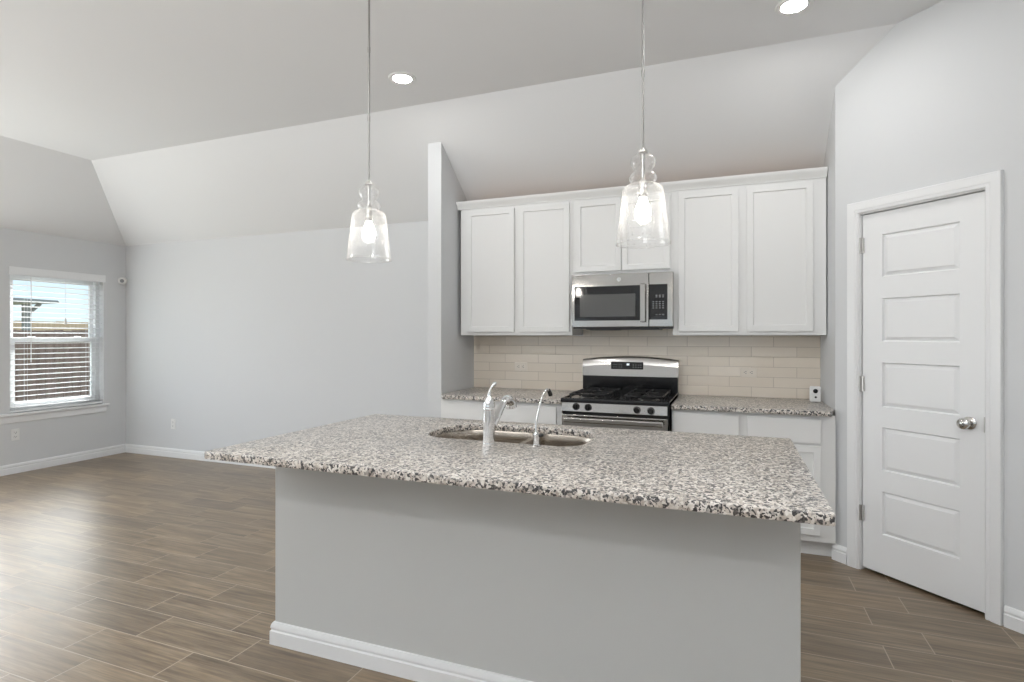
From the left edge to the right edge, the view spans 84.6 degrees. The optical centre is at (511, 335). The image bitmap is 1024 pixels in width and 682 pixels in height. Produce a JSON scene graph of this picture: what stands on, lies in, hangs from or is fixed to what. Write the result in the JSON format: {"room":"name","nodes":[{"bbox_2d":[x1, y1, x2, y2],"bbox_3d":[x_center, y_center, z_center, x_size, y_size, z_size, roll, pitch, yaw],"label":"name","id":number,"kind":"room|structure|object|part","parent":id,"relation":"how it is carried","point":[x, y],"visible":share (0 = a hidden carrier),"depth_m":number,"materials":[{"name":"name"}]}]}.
{"room":"kitchen","nodes":[
{"label":"kitchen","id":0,"kind":"room"},
{"bbox_2d":[0,228,125,465],"bbox_3d":[-6.163,0.105,2.709,0.150,2.530,8.800,0,0,21],"label":"wall","id":1,"kind":"structure","parent":0,"point":[44,438],"depth_m":6.08,"materials":[{"name":"grey paint"}]},
{"bbox_2d":[11,428,19,440],"bbox_3d":[-4.953,0.985,5.613,0.009,0.116,0.072,0,0,21],"label":"wall outlet","id":2,"kind":"object","parent":1,"relation":"attached to","point":[15,433],"visible":1,"depth_m":5.61,"materials":[{"name":"white plastic"}]},
{"bbox_2d":[0,275,109,424],"bbox_3d":[-4.873,0.095,5.984,0.180,1.541,1.050,0,0,21],"label":"window","id":3,"kind":"structure","parent":1,"relation":"in","point":[94,408],"depth_m":6.13,"materials":[{"name":"white plastic"}]},
{"bbox_3d":[-4.927,-0.282,6.037,0.030,0.695,0.810,0,0,21],"label":"sash","id":4,"kind":"part","parent":3,"relation":"part of","materials":[{"name":"clear glass"}]},
{"bbox_3d":[-4.899,0.370,6.026,0.030,0.710,0.810,0,0,21],"label":"sash","id":5,"kind":"part","parent":3,"relation":"part of","materials":[{"name":"white plastic"}]},
{"bbox_3d":[-4.913,0.048,6.032,0.070,1.445,0.900,0,0,21],"label":"frame","id":6,"kind":"part","parent":3,"relation":"part of","materials":[{"name":"white plastic"}]},
{"bbox_2d":[8,266,105,412],"bbox_3d":[-4.833,0.039,5.998,0.078,1.458,0.924,0,0,21],"label":"window blind","id":7,"kind":"object","parent":3,"relation":"attached to","point":[12,270],"visible":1,"depth_m":5.94,"materials":[{"name":"white plastic"}]},
{"bbox_3d":[-4.844,0.756,6.005,0.048,0.024,0.884,0,0,21],"label":"rail","id":8,"kind":"part","parent":7,"relation":"part of","materials":[{"name":"white plastic"}]},
{"bbox_3d":[-4.795,-0.367,6.045,0.028,0.485,0.027,0,0,21],"label":"lift cord","id":9,"kind":"part","parent":7,"relation":"part of","materials":[{"name":"white fabric"}]},
{"bbox_2d":[0,444,125,475],"bbox_3d":[-6.094,1.321,2.655,0.016,0.098,8.550,0,0,21],"label":"baseboard","id":10,"kind":"structure","parent":1,"relation":"attached to","point":[20,467],"depth_m":5.98,"materials":[{"name":"white paint"}]},
{"bbox_2d":[118,277,126,284],"bbox_3d":[-4.553,-0.644,6.576,0.086,0.087,0.053,0,0,-25],"label":"sensor","id":11,"kind":"object","parent":1,"relation":"attached to","point":[123,280],"visible":1,"depth_m":6.56,"materials":[{"name":"white plastic"}]},
{"bbox_2d":[428,142,473,417],"bbox_3d":[-0.503,-0.105,4.744,0.121,2.950,0.615,0,0,21],"label":"wall partition","id":12,"kind":"structure","parent":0,"point":[450,353],"depth_m":4.49,"materials":[{"name":"grey paint"}]},
{"bbox_2d":[0,0,942,245],"bbox_3d":[-1.667,-1.455,0.887,9.550,0.790,8.650,0,0,21],"label":"ceiling","id":13,"kind":"structure","parent":0,"point":[123,122],"depth_m":3.87,"materials":[{"name":"paint"}]},
{"bbox_2d":[346,0,391,262],"bbox_3d":[-0.665,-1.041,2.617,0.207,1.378,0.207,0,0,21],"label":"pendant lamp","id":14,"kind":"object","parent":13,"relation":"hanging from","point":[368,232],"visible":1,"depth_m":2.61,"materials":[{"name":"clear glass"}]},
{"bbox_2d":[365,179,372,221],"bbox_3d":[-0.665,-0.628,2.617,0.038,0.196,0.038,0,0,21],"label":"socket","id":15,"kind":"object","parent":14,"relation":"attached to","point":[368,209],"depth_m":2.61,"materials":[{"name":"grey metal"}]},
{"bbox_3d":[-0.665,-1.212,2.617,0.012,0.995,0.012,0,0,21],"label":"rod","id":16,"kind":"part","parent":14,"relation":"part of","materials":[{"name":"silver metal"}]},
{"bbox_3d":[-0.665,-0.527,2.617,0.207,0.350,0.207,0,0,21],"label":"lamp shade","id":17,"kind":"part","parent":14,"relation":"part of","materials":[{"name":"clear glass"}]},
{"bbox_3d":[-0.665,-0.488,2.617,0.060,0.093,0.060,0,0,21],"label":"bulb","id":18,"kind":"part","parent":14,"relation":"part of","materials":[{"name":"white glass"}]},
{"bbox_2d":[388,72,415,84],"bbox_3d":[-0.737,-1.726,3.778,0.184,0.007,0.184,0,0,21],"label":"recessed light","id":19,"kind":"object","parent":13,"relation":"in","point":[402,78],"visible":1,"depth_m":3.77,"materials":[{"name":"white plastic"}]},
{"bbox_2d":[616,0,670,247],"bbox_3d":[0.504,-1.041,2.164,0.207,1.378,0.207,0,0,21],"label":"pendant lamp","id":20,"kind":"object","parent":13,"relation":"hanging from","point":[643,210],"visible":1,"depth_m":2.16,"materials":[{"name":"clear glass"}]},
{"bbox_2d":[638,147,647,197],"bbox_3d":[0.504,-0.628,2.164,0.038,0.196,0.038,0,0,21],"label":"socket","id":21,"kind":"object","parent":20,"relation":"attached to","point":[642,183],"depth_m":2.15,"materials":[{"name":"grey metal"}]},
{"bbox_3d":[0.504,-1.212,2.164,0.012,0.995,0.012,0,0,21],"label":"rod","id":22,"kind":"part","parent":20,"relation":"part of","materials":[{"name":"silver metal"}]},
{"bbox_3d":[0.504,-0.488,2.164,0.060,0.093,0.060,0,0,21],"label":"bulb","id":23,"kind":"part","parent":20,"relation":"part of","materials":[{"name":"white glass"}]},
{"bbox_3d":[0.504,-0.527,2.164,0.207,0.350,0.207,0,0,21],"label":"lamp shade","id":24,"kind":"part","parent":20,"relation":"part of","materials":[{"name":"clear glass"}]},
{"bbox_2d":[775,0,813,15],"bbox_3d":[1.474,-1.726,2.943,0.184,0.007,0.184,0,0,21],"label":"recessed light","id":25,"kind":"object","parent":13,"relation":"in","point":[784,7],"visible":1,"depth_m":2.95,"materials":[{"name":"white plastic"}]},
{"bbox_2d":[126,221,819,451],"bbox_3d":[-1.163,0.105,5.410,7.522,2.530,0.150,0,0,21],"label":"wall","id":26,"kind":"structure","parent":0,"point":[233,340],"depth_m":5.85,"materials":[{"name":"grey paint"}]},
{"bbox_2d":[171,419,175,428],"bbox_3d":[-3.827,0.995,6.357,0.072,0.116,0.009,0,0,21],"label":"wall outlet","id":27,"kind":"object","parent":26,"relation":"attached to","point":[173,421],"visible":1,"depth_m":6.35,"materials":[{"name":"white plastic"}]},
{"bbox_2d":[126,444,274,468],"bbox_3d":[-2.506,1.321,5.841,4.407,0.098,0.016,0,0,21],"label":"baseboard","id":28,"kind":"structure","parent":26,"relation":"attached to","point":[130,448],"depth_m":6.34,"materials":[{"name":"white paint"}]},
{"bbox_2d":[461,200,582,334],"bbox_3d":[0.075,-0.540,4.663,0.956,1.069,0.347,0,0,21],"label":"upper cabinet","id":29,"kind":"object","parent":26,"relation":"attached to","point":[516,260],"visible":0.98,"depth_m":4.50,"materials":[{"name":"white paint"}]},
{"bbox_3d":[-0.177,-0.530,4.585,0.418,0.996,0.020,0,0,21],"label":"door","id":30,"kind":"part","parent":29,"relation":"part of","materials":[{"name":"white paint"}]},
{"bbox_3d":[0.249,-0.530,4.420,0.416,0.996,0.020,0,0,21],"label":"door","id":31,"kind":"part","parent":29,"relation":"part of","materials":[{"name":"white paint"}]},
{"bbox_2d":[572,191,672,274],"bbox_3d":[0.871,-0.768,4.355,0.749,0.613,0.347,0,0,21],"label":"upper cabinet","id":32,"kind":"object","parent":26,"relation":"attached to","point":[595,221],"visible":0.88,"depth_m":4.19,"materials":[{"name":"white paint"}]},
{"bbox_3d":[0.652,-0.758,4.264,0.351,0.540,0.020,0,0,21],"label":"door","id":33,"kind":"part","parent":32,"relation":"part of","materials":[{"name":"white paint"}]},
{"bbox_2d":[572,271,673,330],"bbox_3d":[0.863,-0.252,4.301,0.742,0.418,0.435,0,0,21],"label":"microwave","id":34,"kind":"object","parent":32,"relation":"attached to","point":[624,301],"visible":1,"depth_m":4.13,"materials":[{"name":"silver metal"}]},
{"bbox_3d":[0.704,-0.242,4.173,0.494,0.256,0.006,0,0,21],"label":"door glass","id":35,"kind":"part","parent":34,"relation":"part of","materials":[{"name":"black glass"}]},
{"bbox_3d":[0.726,-0.263,4.182,0.572,0.392,0.034,0,0,21],"label":"door","id":36,"kind":"part","parent":34,"relation":"part of","materials":[{"name":"silver metal"}]},
{"bbox_3d":[0.944,-0.239,4.059,0.035,0.279,0.042,0,0,21],"label":"handle","id":37,"kind":"part","parent":34,"relation":"part of","materials":[{"name":"silver metal"}]},
{"bbox_3d":[1.050,-0.245,4.040,0.128,0.254,0.006,0,0,21],"label":"panel glass","id":38,"kind":"part","parent":34,"relation":"part of","materials":[{"name":"black glass"}]},
{"bbox_3d":[1.073,-0.263,4.048,0.167,0.392,0.034,0,0,21],"label":"control panel","id":39,"kind":"part","parent":34,"relation":"part of","materials":[{"name":"silver metal"}]},
{"bbox_3d":[0.982,-0.758,4.136,0.348,0.540,0.020,0,0,21],"label":"door","id":40,"kind":"part","parent":32,"relation":"part of","materials":[{"name":"white paint"}]},
{"bbox_2d":[456,167,827,210],"bbox_3d":[0.844,-1.079,4.282,2.716,0.062,0.224,0,0,21],"label":"crown molding","id":41,"kind":"structure","parent":26,"relation":"attached to","point":[820,172],"depth_m":4.09,"materials":[{"name":"white paint"}]},
{"bbox_2d":[474,329,819,398],"bbox_3d":[0.933,0.183,4.513,2.724,0.546,0.008,0,0,21],"label":"tile backsplash","id":42,"kind":"structure","parent":26,"relation":"attached to","point":[787,367],"depth_m":4.36,"materials":[{"name":"beige tile"}]},
{"bbox_2d":[515,362,526,370],"bbox_3d":[0.077,0.263,4.836,0.116,0.072,0.009,0,0,21],"label":"backsplash outlet","id":43,"kind":"object","parent":42,"relation":"attached to","point":[519,366],"visible":1,"depth_m":4.83,"materials":[{"name":"beige plastic"}]},
{"bbox_2d":[740,367,756,376],"bbox_3d":[1.758,0.271,4.185,0.116,0.072,0.009,0,0,21],"label":"backsplash outlet","id":44,"kind":"object","parent":42,"relation":"attached to","point":[744,371],"visible":1,"depth_m":4.18,"materials":[{"name":"beige plastic"}]},
{"bbox_2d":[673,178,825,334],"bbox_3d":[1.678,-0.540,4.042,0.979,1.069,0.347,0,0,21],"label":"upper cabinet","id":45,"kind":"object","parent":26,"relation":"attached to","point":[750,259],"visible":1,"depth_m":3.87,"materials":[{"name":"white paint"}]},
{"bbox_3d":[1.386,-0.530,3.980,0.400,0.996,0.020,0,0,21],"label":"door","id":46,"kind":"part","parent":45,"relation":"part of","materials":[{"name":"white paint"}]},
{"bbox_3d":[1.812,-0.530,3.815,0.408,0.996,0.020,0,0,21],"label":"door","id":47,"kind":"part","parent":45,"relation":"part of","materials":[{"name":"white paint"}]},
{"bbox_2d":[0,452,1023,681],"bbox_3d":[-1.710,1.420,0.984,9.700,0.100,8.800,0,0,21],"label":"floor","id":48,"kind":"structure","parent":0,"point":[122,567],"depth_m":2.95,"materials":[{"name":"brown wood"}]},
{"bbox_2d":[441,398,561,424],"bbox_3d":[0.017,0.928,4.513,0.984,0.883,0.668,0,0,21],"label":"base cabinet","id":49,"kind":"object","parent":48,"relation":"on","point":[450,408],"visible":0.09,"depth_m":4.17,"materials":[{"name":"white paint"}]},
{"bbox_2d":[441,387,573,403],"bbox_3d":[0.006,0.471,4.503,1.001,0.030,0.679,0,0,21],"label":"countertop","id":50,"kind":"structure","parent":49,"relation":"on","point":[475,393],"depth_m":4.38,"materials":[{"name":"grey stone"}]},
{"bbox_2d":[270,467,800,681],"bbox_3d":[0.062,0.928,2.496,2.131,0.883,0.811,0,0,21],"label":"kitchen island","id":51,"kind":"object","parent":48,"relation":"on","point":[411,580],"visible":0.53,"depth_m":2.08,"materials":[{"name":"grey paint"}]},
{"bbox_3d":[0.042,1.321,2.444,2.131,0.098,0.701,0,0,21],"label":"baseboard","id":52,"kind":"part","parent":51,"relation":"part of","materials":[{"name":"white paint"}]},
{"bbox_2d":[204,414,835,525],"bbox_3d":[0.011,0.471,2.364,2.190,0.030,1.153,0,0,21],"label":"island countertop","id":53,"kind":"structure","parent":51,"relation":"on","point":[733,475],"depth_m":2.03,"materials":[{"name":"grey stone"}]},
{"bbox_2d":[483,382,516,444],"bbox_3d":[-0.049,0.325,2.479,0.058,0.262,0.260,0,0,27],"label":"kitchen faucet","id":54,"kind":"object","parent":53,"relation":"on","point":[491,417],"visible":1,"depth_m":2.38,"materials":[{"name":"silver metal"}]},
{"bbox_3d":[-0.097,0.248,2.388,0.051,0.109,0.050,0,0,40],"label":"lever","id":55,"kind":"part","parent":54,"relation":"part of","materials":[{"name":"silver metal"}]},
{"bbox_3d":[-0.057,0.333,2.455,0.042,0.127,0.163,0,0,24],"label":"spout","id":56,"kind":"part","parent":54,"relation":"part of","materials":[{"name":"silver metal"}]},
{"bbox_2d":[435,430,590,445],"bbox_3d":[-0.001,0.588,2.629,0.816,0.204,0.482,0,0,21],"label":"sink","id":57,"kind":"object","parent":53,"relation":"in","point":[500,436],"visible":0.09,"depth_m":2.83,"materials":[{"name":"silver metal"}]},
{"bbox_3d":[-0.152,0.588,2.688,0.439,0.204,0.428,0,0,21],"label":"bowl","id":58,"kind":"part","parent":57,"relation":"part of","materials":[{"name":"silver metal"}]},
{"bbox_3d":[0.216,0.573,2.546,0.299,0.174,0.428,0,0,21],"label":"bowl","id":59,"kind":"part","parent":57,"relation":"part of","materials":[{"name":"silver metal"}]},
{"bbox_2d":[532,388,552,446],"bbox_3d":[0.129,0.340,2.385,0.050,0.231,0.156,0,0,21],"label":"filter faucet","id":60,"kind":"object","parent":53,"relation":"on","point":[536,434],"visible":1,"depth_m":2.33,"materials":[{"name":"silver metal"}]},
{"bbox_3d":[0.129,0.314,2.381,0.013,0.177,0.120,0,0,31],"label":"spout","id":61,"kind":"part","parent":60,"relation":"part of","materials":[{"name":"silver metal"}]},
{"bbox_2d":[561,356,678,430],"bbox_3d":[0.806,0.765,4.140,0.750,1.210,0.773,0,0,21],"label":"gas range","id":62,"kind":"object","parent":48,"relation":"on","point":[624,392],"visible":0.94,"depth_m":4.08,"materials":[{"name":"silver metal"}]},
{"bbox_3d":[0.441,0.493,3.915,0.049,0.049,0.034,0,0,21],"label":"knob","id":63,"kind":"part","parent":62,"relation":"part of","materials":[{"name":"black plastic"}]},
{"bbox_3d":[0.521,0.495,3.884,0.049,0.049,0.034,0,0,21],"label":"knob","id":64,"kind":"part","parent":62,"relation":"part of","materials":[{"name":"black plastic"}]},
{"bbox_3d":[0.556,0.431,4.080,0.135,0.026,0.135,0,0,21],"label":"burner","id":65,"kind":"part","parent":62,"relation":"part of","materials":[{"name":"black metal"}]},
{"bbox_3d":[0.677,0.580,3.808,0.676,0.036,0.062,0,0,21],"label":"oven handle","id":66,"kind":"part","parent":62,"relation":"part of","materials":[{"name":"silver metal"}]},
{"bbox_3d":[0.693,0.810,3.849,0.724,0.520,0.028,0,0,21],"label":"oven door","id":67,"kind":"part","parent":62,"relation":"part of","materials":[{"name":"silver metal"}]},
{"bbox_3d":[0.694,0.496,3.854,0.722,0.064,0.038,0,0,21],"label":"control panel","id":68,"kind":"part","parent":62,"relation":"part of","materials":[{"name":"silver metal"}]},
{"bbox_2d":[561,390,677,406],"bbox_3d":[0.814,0.450,4.156,0.740,0.031,0.701,0,0,21],"label":"cooktop","id":69,"kind":"object","parent":62,"relation":"in","point":[616,398],"depth_m":3.93,"materials":[{"name":"black metal"}]},
{"bbox_3d":[0.832,0.498,3.763,0.049,0.049,0.034,0,0,21],"label":"knob","id":70,"kind":"part","parent":62,"relation":"part of","materials":[{"name":"black plastic"}]},
{"bbox_3d":[0.952,0.431,3.926,0.148,0.026,0.148,0,0,21],"label":"burner","id":71,"kind":"part","parent":62,"relation":"part of","materials":[{"name":"black metal"}]},
{"bbox_3d":[0.918,0.500,3.730,0.049,0.049,0.034,0,0,21],"label":"knob","id":72,"kind":"part","parent":62,"relation":"part of","materials":[{"name":"black plastic"}]},
{"bbox_2d":[672,409,834,556],"bbox_3d":[1.632,0.928,3.887,0.960,0.883,0.668,0,0,21],"label":"base cabinet","id":73,"kind":"object","parent":48,"relation":"on","point":[813,437],"visible":0.37,"depth_m":3.49,"materials":[{"name":"white paint"}]},
{"bbox_3d":[1.268,0.586,3.680,0.401,0.148,0.020,0,0,21],"label":"drawer","id":74,"kind":"part","parent":73,"relation":"part of","materials":[{"name":"white paint"}]},
{"bbox_2d":[671,395,833,416],"bbox_3d":[1.626,0.471,3.870,0.965,0.030,0.689,0,0,21],"label":"countertop","id":75,"kind":"structure","parent":73,"relation":"on","point":[683,402],"depth_m":3.69,"materials":[{"name":"grey stone"}]},
{"bbox_2d":[809,386,820,401],"bbox_3d":[2.085,0.401,3.868,0.070,0.110,0.041,0,0,21],"label":"security camera","id":76,"kind":"object","parent":75,"relation":"on","point":[814,391],"visible":1,"depth_m":3.86,"materials":[{"name":"white plastic"}]},
{"bbox_3d":[1.694,0.586,3.515,0.413,0.148,0.020,0,0,21],"label":"drawer","id":77,"kind":"part","parent":73,"relation":"part of","materials":[{"name":"white paint"}]},
{"bbox_3d":[1.694,0.949,3.515,0.413,0.546,0.020,0,0,21],"label":"door","id":78,"kind":"part","parent":73,"relation":"part of","materials":[{"name":"white paint"}]},
{"bbox_2d":[820,91,834,414],"bbox_3d":[2.150,-0.125,3.717,0.120,2.990,0.615,0,0,21],"label":"wall","id":79,"kind":"structure","parent":0,"point":[827,342],"depth_m":3.61,"materials":[{"name":"grey paint"}]},
{"bbox_2d":[835,0,1023,611],"bbox_3d":[2.563,-0.180,2.287,0.120,3.100,2.600,0,0,-24],"label":"wall","id":80,"kind":"structure","parent":0,"point":[939,98],"depth_m":2.89,"materials":[{"name":"grey paint"}]},
{"bbox_2d":[832,543,846,564],"bbox_3d":[1.989,1.321,3.417,0.016,0.098,0.094,0,0,-24],"label":"baseboard","id":81,"kind":"structure","parent":80,"relation":"attached to","point":[839,553],"depth_m":3.41,"materials":[{"name":"white paint"}]},
{"bbox_2d":[859,191,984,612],"bbox_3d":[2.166,0.323,3.022,0.113,2.058,0.639,0,0,-25],"label":"door","id":82,"kind":"structure","parent":80,"relation":"in","point":[922,382],"depth_m":2.98,"materials":[{"name":"white paint"}]},
{"bbox_3d":[2.248,0.434,2.791,0.069,0.064,0.064,0,0,-24],"label":"knob","id":83,"kind":"part","parent":82,"relation":"part of","materials":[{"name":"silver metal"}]},
{"bbox_2d":[847,170,1003,625],"bbox_3d":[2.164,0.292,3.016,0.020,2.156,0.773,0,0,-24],"label":"trim","id":84,"kind":"structure","parent":80,"relation":"attached to","point":[992,182],"depth_m":2.71,"materials":[{"name":"white paint"}]},
{"bbox_2d":[1003,605,1023,633],"bbox_3d":[2.635,1.321,1.955,0.016,0.098,1.535,0,0,-24],"label":"baseboard","id":85,"kind":"structure","parent":80,"relation":"attached to","point":[1013,619],"depth_m":2.62,"materials":[{"name":"white paint"}]},
{"label":"outside","id":86,"kind":"structure","parent":0,"visible":0},
{"bbox_3d":[-18.214,1.745,17.778,33.190,0.150,60.000,0,0,21],"label":"ground","id":87,"kind":"structure","parent":86,"visible":0},
{"bbox_2d":[13,298,58,330],"bbox_3d":[-12.467,0.395,12.389,2.800,2.550,2.900,0,0,21],"label":"patio cover","id":88,"kind":"object","parent":87,"relation":"on","point":[23,314],"visible":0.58,"depth_m":12.82,"materials":[{"name":"grey paint"}]},
{"bbox_3d":[-11.105,0.470,12.859,0.120,2.400,0.120,0,0,21],"label":"post","id":89,"kind":"part","parent":88,"relation":"part of","materials":[{"name":"grey paint"}]},
{"bbox_2d":[13,321,87,330],"bbox_3d":[-16.204,0.574,19.145,0.070,2.192,12.000,0,0,21],"label":"fence","id":90,"kind":"object","parent":87,"relation":"on","point":[59,325],"visible":0.09,"depth_m":19.68,"materials":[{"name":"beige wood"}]},
{"bbox_2d":[13,329,89,402],"bbox_3d":[-7.837,0.779,10.292,0.070,1.782,8.534,0,0,21],"label":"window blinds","id":91,"kind":"object","parent":87,"relation":"on","point":[59,349],"visible":0.13,"depth_m":9.78,"materials":[{"name":"white plastic"}]}
]}

